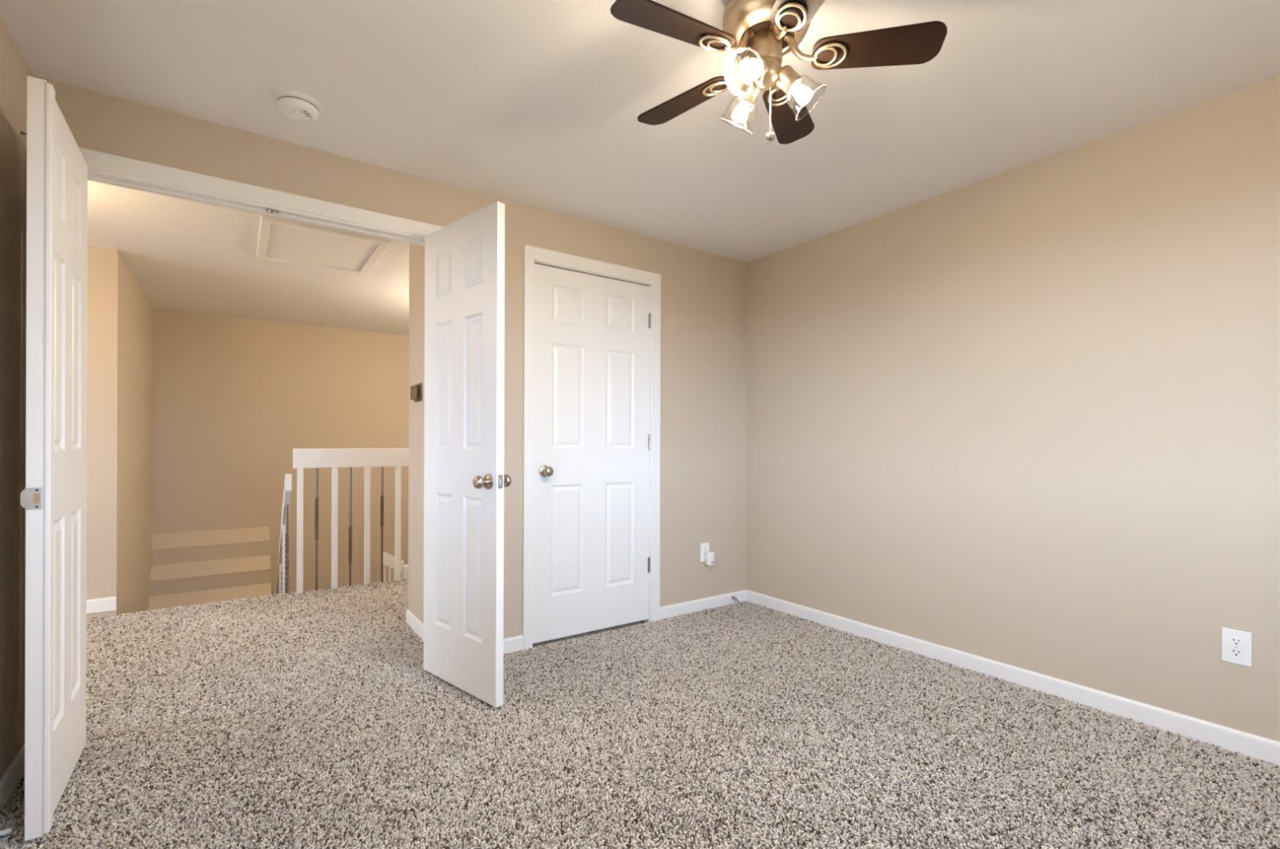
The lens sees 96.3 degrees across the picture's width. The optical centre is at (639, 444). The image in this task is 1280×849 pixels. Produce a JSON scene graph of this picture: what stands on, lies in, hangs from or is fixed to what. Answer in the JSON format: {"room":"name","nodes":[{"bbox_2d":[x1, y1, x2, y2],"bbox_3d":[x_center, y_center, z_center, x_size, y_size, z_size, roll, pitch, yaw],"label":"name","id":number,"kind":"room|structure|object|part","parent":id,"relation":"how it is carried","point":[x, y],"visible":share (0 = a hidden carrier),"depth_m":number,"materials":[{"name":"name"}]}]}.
{"room":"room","nodes":[
{"label":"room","id":0,"kind":"room"},
{"bbox_2d":[0,14,33,777],"bbox_3d":[-1.065,-0.091,0.442,0.100,2.341,3.653,0,0,-35],"label":"wall","id":1,"kind":"structure","parent":0,"point":[14,68],"depth_m":1.78,"materials":[{"name":"beige paint"}]},
{"bbox_2d":[0,744,24,810],"bbox_3d":[-1.052,1.037,0.516,0.013,0.085,3.553,0,0,-35],"label":"baseboard","id":2,"kind":"structure","parent":1,"relation":"attached to","point":[15,771],"depth_m":1.76,"materials":[{"name":"white wood"}]},
{"bbox_2d":[86,244,119,618],"bbox_3d":[-4.562,0.891,2.959,2.780,4.328,0.100,0,0,-35],"label":"wall","id":3,"kind":"structure","parent":0,"point":[103,413],"depth_m":3.69,"materials":[{"name":"beige paint"}]},
{"bbox_2d":[86,596,116,613],"bbox_3d":[-4.530,1.026,2.913,2.780,0.085,0.013,0,0,-35],"label":"baseboard","id":4,"kind":"structure","parent":3,"relation":"attached to","point":[106,604],"depth_m":3.67,"materials":[{"name":"white wood"}]},
{"bbox_2d":[119,253,153,614],"bbox_3d":[-4.046,0.893,4.550,0.100,4.328,1.900,0,0,-35],"label":"wall","id":5,"kind":"structure","parent":0,"point":[136,312],"depth_m":4.38,"materials":[{"name":"beige paint"}]},
{"bbox_2d":[152,308,408,595],"bbox_3d":[-3.310,0.895,6.297,3.320,4.328,0.100,0,0,-35],"label":"wall","id":6,"kind":"structure","parent":0,"point":[233,397],"depth_m":5.91,"materials":[{"name":"beige paint"}]},
{"bbox_2d":[33,75,746,638],"bbox_3d":[-1.861,-0.093,2.184,6.487,2.341,0.110,0,0,-35],"label":"wall","id":7,"kind":"structure","parent":0,"point":[704,307],"depth_m":3.29,"materials":[{"name":"beige paint"}]},
{"bbox_2d":[19,75,87,840],"bbox_3d":[-1.793,0.036,1.770,0.066,2.033,0.602,0,0,-36],"label":"door","id":8,"kind":"structure","parent":7,"relation":"in","point":[54,497],"depth_m":1.57,"materials":[{"name":"white wood"}]},
{"bbox_3d":[-1.621,0.144,1.527,0.041,0.058,0.002,0,0,-36],"label":"strike plate","id":9,"kind":"part","parent":8,"relation":"part of","materials":[{"name":"silver metal"}]},
{"bbox_2d":[78,146,444,246],"bbox_3d":[-1.515,0.016,2.420,1.349,2.124,0.126,0,0,-35],"label":"trim","id":10,"kind":"structure","parent":7,"relation":"attached to","point":[102,167],"depth_m":2.31,"materials":[{"name":"white wood"}]},
{"bbox_2d":[423,201,511,707],"bbox_3d":[-0.784,0.039,2.511,0.607,2.033,0.169,0,0,42],"label":"door","id":11,"kind":"structure","parent":7,"relation":"in","point":[464,479],"depth_m":2.46,"materials":[{"name":"white wood"}]},
{"bbox_3d":[-0.638,0.151,2.313,0.063,0.063,0.067,0,0,42],"label":"knob","id":12,"kind":"part","parent":11,"relation":"part of","materials":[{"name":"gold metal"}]},
{"bbox_3d":[-0.561,0.150,2.312,0.009,0.057,0.023,0,0,42],"label":"latch plate","id":13,"kind":"part","parent":11,"relation":"part of","materials":[{"name":"silver metal"}]},
{"bbox_3d":[-0.571,0.151,2.389,0.063,0.063,0.067,0,0,42],"label":"knob","id":14,"kind":"part","parent":11,"relation":"part of","materials":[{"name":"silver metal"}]},
{"bbox_2d":[503,635,523,654],"bbox_3d":[-0.774,1.038,2.881,0.394,0.085,0.013,0,0,-35],"label":"baseboard","id":15,"kind":"structure","parent":7,"relation":"attached to","point":[511,644],"depth_m":2.96,"materials":[{"name":"white wood"}]},
{"bbox_2d":[522,244,661,649],"bbox_3d":[-0.276,0.020,3.297,0.895,2.125,0.126,0,0,-35],"label":"trim","id":16,"kind":"structure","parent":7,"relation":"attached to","point":[531,255],"depth_m":3.17,"materials":[{"name":"white wood"}]},
{"bbox_2d":[533,263,651,643],"bbox_3d":[-0.242,0.048,3.245,0.775,2.014,0.102,0,0,-35],"label":"door","id":17,"kind":"structure","parent":7,"relation":"in","point":[592,442],"depth_m":3.23,"materials":[{"name":"white wood"}]},
{"bbox_3d":[-0.492,0.142,3.046,0.063,0.063,0.067,0,0,-35],"label":"knob","id":18,"kind":"part","parent":17,"relation":"part of","materials":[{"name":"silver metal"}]},
{"bbox_2d":[659,589,746,619],"bbox_3d":[0.427,1.042,3.732,0.759,0.085,0.013,0,0,-35],"label":"baseboard","id":19,"kind":"structure","parent":7,"relation":"attached to","point":[686,607],"depth_m":3.70,"materials":[{"name":"white wood"}]},
{"bbox_2d":[700,542,709,561],"bbox_3d":[0.423,0.699,3.731,0.076,0.120,0.009,0,0,-35],"label":"electrical outlet","id":20,"kind":"object","parent":7,"relation":"attached to","point":[704,547],"visible":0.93,"depth_m":3.72,"materials":[{"name":"white plastic"}]},
{"bbox_2d":[704,551,714,565],"bbox_3d":[0.453,0.739,3.718,0.054,0.085,0.046,0,0,-35],"label":"plug","id":21,"kind":"object","parent":20,"relation":"attached to","point":[709,556],"visible":1,"depth_m":3.70,"materials":[{"name":"white plastic"}]},
{"bbox_2d":[731,595,741,604],"bbox_3d":[0.646,1.039,3.833,0.022,0.042,0.075,0,0,-35],"label":"door stop","id":22,"kind":"object","parent":7,"relation":"attached to","point":[732,597],"visible":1,"depth_m":3.83,"materials":[{"name":"beige metal"}]},
{"bbox_2d":[408,243,424,623],"bbox_3d":[-0.519,-0.089,3.641,1.640,2.341,0.717,0,0,-35],"label":"wall","id":23,"kind":"structure","parent":0,"point":[416,252],"depth_m":3.31,"materials":[{"name":"beige paint"}]},
{"bbox_2d":[405,608,423,641],"bbox_3d":[-1.198,1.037,3.163,0.013,0.085,0.717,0,0,-35],"label":"baseboard","id":24,"kind":"structure","parent":23,"relation":"attached to","point":[411,620],"depth_m":3.28,"materials":[{"name":"white wood"}]},
{"bbox_2d":[410,382,422,402],"bbox_3d":[-1.276,-0.296,3.262,0.034,0.100,0.150,0,0,-35],"label":"thermostat","id":25,"kind":"object","parent":23,"relation":"attached to","point":[416,389],"visible":1,"depth_m":3.21,"materials":[{"name":"brown metal"}]},
{"bbox_2d":[1,601,1277,848],"bbox_3d":[-1.354,1.132,1.464,6.487,0.107,5.650,0,0,-35],"label":"floor","id":26,"kind":"structure","parent":0,"point":[620,626],"depth_m":1.88,"materials":[{"name":"carpet"}]},
{"bbox_2d":[0,827,12,835],"bbox_3d":[-1.618,1.055,1.338,0.049,0.014,0.509,0,0,-29],"label":"cable","id":27,"kind":"object","parent":26,"relation":"on","point":[9,830],"visible":1,"depth_m":1.56,"materials":[{"name":"white plastic"}]},
{"bbox_2d":[293,448,408,593],"bbox_3d":[-1.596,0.548,4.710,2.157,1.034,0.042,0,0,-35],"label":"stair railing","id":28,"kind":"object","parent":26,"relation":"on","point":[303,458],"visible":0.39,"depth_m":4.28,"materials":[{"name":"white wood"}]},
{"bbox_3d":[-1.594,0.101,4.710,2.157,0.141,0.042,0,0,-35],"label":"rail","id":29,"kind":"part","parent":28,"relation":"part of","materials":[{"name":"white wood"}]},
{"bbox_2d":[0,0,1279,335],"bbox_3d":[-2.011,-1.314,2.402,6.487,0.100,7.950,0,0,-35],"label":"ceiling","id":30,"kind":"structure","parent":0,"point":[539,104],"depth_m":2.08,"materials":[{"name":"white paint"}]},
{"bbox_2d":[273,89,322,122],"bbox_3d":[-1.260,-1.239,2.113,0.154,0.046,0.154,0,0,-35],"label":"smoke detector","id":31,"kind":"object","parent":30,"relation":"attached to","point":[295,105],"visible":1,"depth_m":2.08,"materials":[{"name":"white plastic"}]},
{"bbox_2d":[256,215,391,275],"bbox_3d":[-2.052,-1.254,3.691,0.670,0.020,0.820,0,0,-35],"label":"attic hatch","id":32,"kind":"object","parent":30,"relation":"attached to","point":[279,240],"visible":1,"depth_m":3.64,"materials":[{"name":"white wood"}]},
{"bbox_3d":[-2.056,-1.260,3.697,0.562,0.006,0.717,0,0,-35],"label":"hatch panel","id":33,"kind":"part","parent":32,"relation":"part of","materials":[{"name":"white paint"}]},
{"bbox_2d":[610,0,946,144],"bbox_3d":[0.323,-1.046,1.578,0.867,0.421,0.871,0,0,-35],"label":"ceiling fan","id":34,"kind":"object","parent":30,"relation":"hanging from","point":[759,32],"visible":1,"depth_m":1.53,"materials":[{"name":"brown wood"}]},
{"bbox_3d":[0.089,-1.060,1.449,0.333,0.033,0.122,0,0,-26],"label":"fan blade","id":35,"kind":"part","parent":34,"relation":"part of","materials":[{"name":"brown wood"}]},
{"bbox_3d":[0.137,-1.060,1.774,0.333,0.033,0.122,0,0,43],"label":"fan blade","id":36,"kind":"part","parent":34,"relation":"part of","materials":[{"name":"brown wood"}]},
{"bbox_3d":[0.292,-0.957,1.642,0.042,0.054,0.042,0,36,-40],"label":"bulb","id":37,"kind":"part","parent":34,"relation":"part of","materials":[{"name":"white glass"}]},
{"bbox_3d":[0.285,-0.975,1.495,0.042,0.042,0.054,0,35,37],"label":"bulb","id":38,"kind":"part","parent":34,"relation":"part of","materials":[{"name":"white glass"}]},
{"bbox_2d":[737,80,760,106],"bbox_3d":[0.312,-0.999,1.619,0.053,0.058,0.053,0,36,-40],"label":"socket","id":39,"kind":"object","parent":34,"relation":"attached to","point":[749,92],"depth_m":1.60,"materials":[{"name":"gold metal"}]},
{"bbox_2d":[746,54,768,80],"bbox_3d":[0.311,-1.005,1.528,0.053,0.053,0.058,0,35,37],"label":"bulb","id":40,"kind":"object","parent":34,"relation":"attached to","point":[761,62],"depth_m":1.51,"materials":[{"name":"white glass"}]},
{"bbox_3d":[0.359,-0.921,1.578,0.003,0.128,0.003,0,0,-35],"label":"chain","id":41,"kind":"part","parent":34,"relation":"part of","materials":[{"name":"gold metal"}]},
{"bbox_3d":[0.475,-1.058,1.836,0.122,0.033,0.333,0,0,26],"label":"fan blade","id":42,"kind":"part","parent":34,"relation":"part of","materials":[{"name":"brown wood"}]},
{"bbox_2d":[777,65,801,95],"bbox_3d":[0.404,-1.000,1.571,0.053,0.058,0.053,-43,-4,4],"label":"socket","id":43,"kind":"object","parent":34,"relation":"attached to","point":[788,80],"depth_m":1.55,"materials":[{"name":"gold metal"}]},
{"bbox_3d":[0.392,-1.059,1.292,0.122,0.033,0.333,0,0,-9],"label":"fan blade","id":44,"kind":"part","parent":34,"relation":"part of","materials":[{"name":"brown wood"}]},
{"bbox_3d":[0.439,-0.962,1.567,0.042,0.054,0.042,-43,-4,4],"label":"bulb","id":45,"kind":"part","parent":34,"relation":"part of","materials":[{"name":"white glass"}]},
{"bbox_3d":[0.632,-1.058,1.531,0.333,0.033,0.122,0,0,9],"label":"fan blade","id":46,"kind":"part","parent":34,"relation":"part of","materials":[{"name":"brown wood"}]},
{"bbox_2d":[0,578,1279,848],"label":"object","id":47,"kind":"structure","parent":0,"point":[364,633],"depth_m":2.02,"materials":[{"name":"beige carpet"}]},
{"bbox_2d":[746,75,1279,742],"bbox_3d":[1.833,-0.081,2.495,0.100,2.341,3.653,0,0,-35],"label":"wall","id":48,"kind":"structure","parent":0,"point":[1027,416],"depth_m":2.46,"materials":[{"name":"beige paint"}]},
{"bbox_2d":[746,590,1279,766],"bbox_3d":[1.758,1.046,2.497,0.013,0.085,3.540,0,0,-35],"label":"baseboard","id":49,"kind":"structure","parent":48,"relation":"attached to","point":[1257,747],"depth_m":2.44,"materials":[{"name":"white wood"}]},
{"bbox_2d":[1221,627,1252,666],"bbox_3d":[2.101,0.713,2.019,0.009,0.120,0.076,0,0,-35],"label":"electrical outlet","id":50,"kind":"object","parent":48,"relation":"attached to","point":[1236,645],"visible":1,"depth_m":2.02,"materials":[{"name":"white plastic"}]},
{"bbox_2d":[1229,648,1243,657],"bbox_3d":[2.099,0.732,2.017,0.003,0.028,0.034,0,0,-35],"label":"receptacle","id":51,"kind":"object","parent":50,"relation":"attached to","point":[1233,652],"depth_m":2.02,"materials":[{"name":"white plastic"}]},
{"bbox_2d":[1229,636,1243,646],"bbox_3d":[2.099,0.693,2.017,0.003,0.028,0.034,0,0,-35],"label":"receptacle","id":52,"kind":"object","parent":50,"relation":"attached to","point":[1233,641],"depth_m":2.02,"materials":[{"name":"white plastic"}]},
{"bbox_3d":[-2.653,3.111,5.358,3.320,0.100,2.400,0,0,-35],"label":"floor","id":53,"kind":"structure","parent":0,"visible":0},
{"bbox_2d":[147,526,271,611],"bbox_3d":[-4.077,1.947,5.472,0.919,2.219,0.364,0,0,-35],"label":"stairs","id":54,"kind":"structure","parent":53,"relation":"on","point":[188,568],"depth_m":5.46,"materials":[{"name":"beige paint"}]},
{"bbox_2d":[274,473,291,595],"bbox_3d":[-3.091,1.327,4.909,0.038,2.239,2.000,0,0,-35],"label":"stair handrail","id":55,"kind":"object","parent":54,"relation":"attached to","point":[282,584],"visible":0.35,"depth_m":4.29,"materials":[{"name":"white wood"}]},
{"bbox_2d":[382,551,408,581],"bbox_3d":[-2.397,2.050,5.659,0.280,2.025,0.090,0,0,-35],"label":"railing","id":56,"kind":"object","parent":53,"relation":"on","point":[388,560],"visible":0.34,"depth_m":5.61,"materials":[{"name":"white wood"}]},
{"bbox_3d":[-2.429,1.157,5.635,0.195,0.240,0.036,0,0,-35],"label":"rail","id":57,"kind":"part","parent":56,"relation":"part of","materials":[{"name":"white wood"}]},
{"bbox_3d":[-2.322,2.132,5.713,0.095,1.860,0.090,0,0,-35],"label":"newel post","id":58,"kind":"part","parent":56,"relation":"part of","materials":[{"name":"white wood"}]}
]}

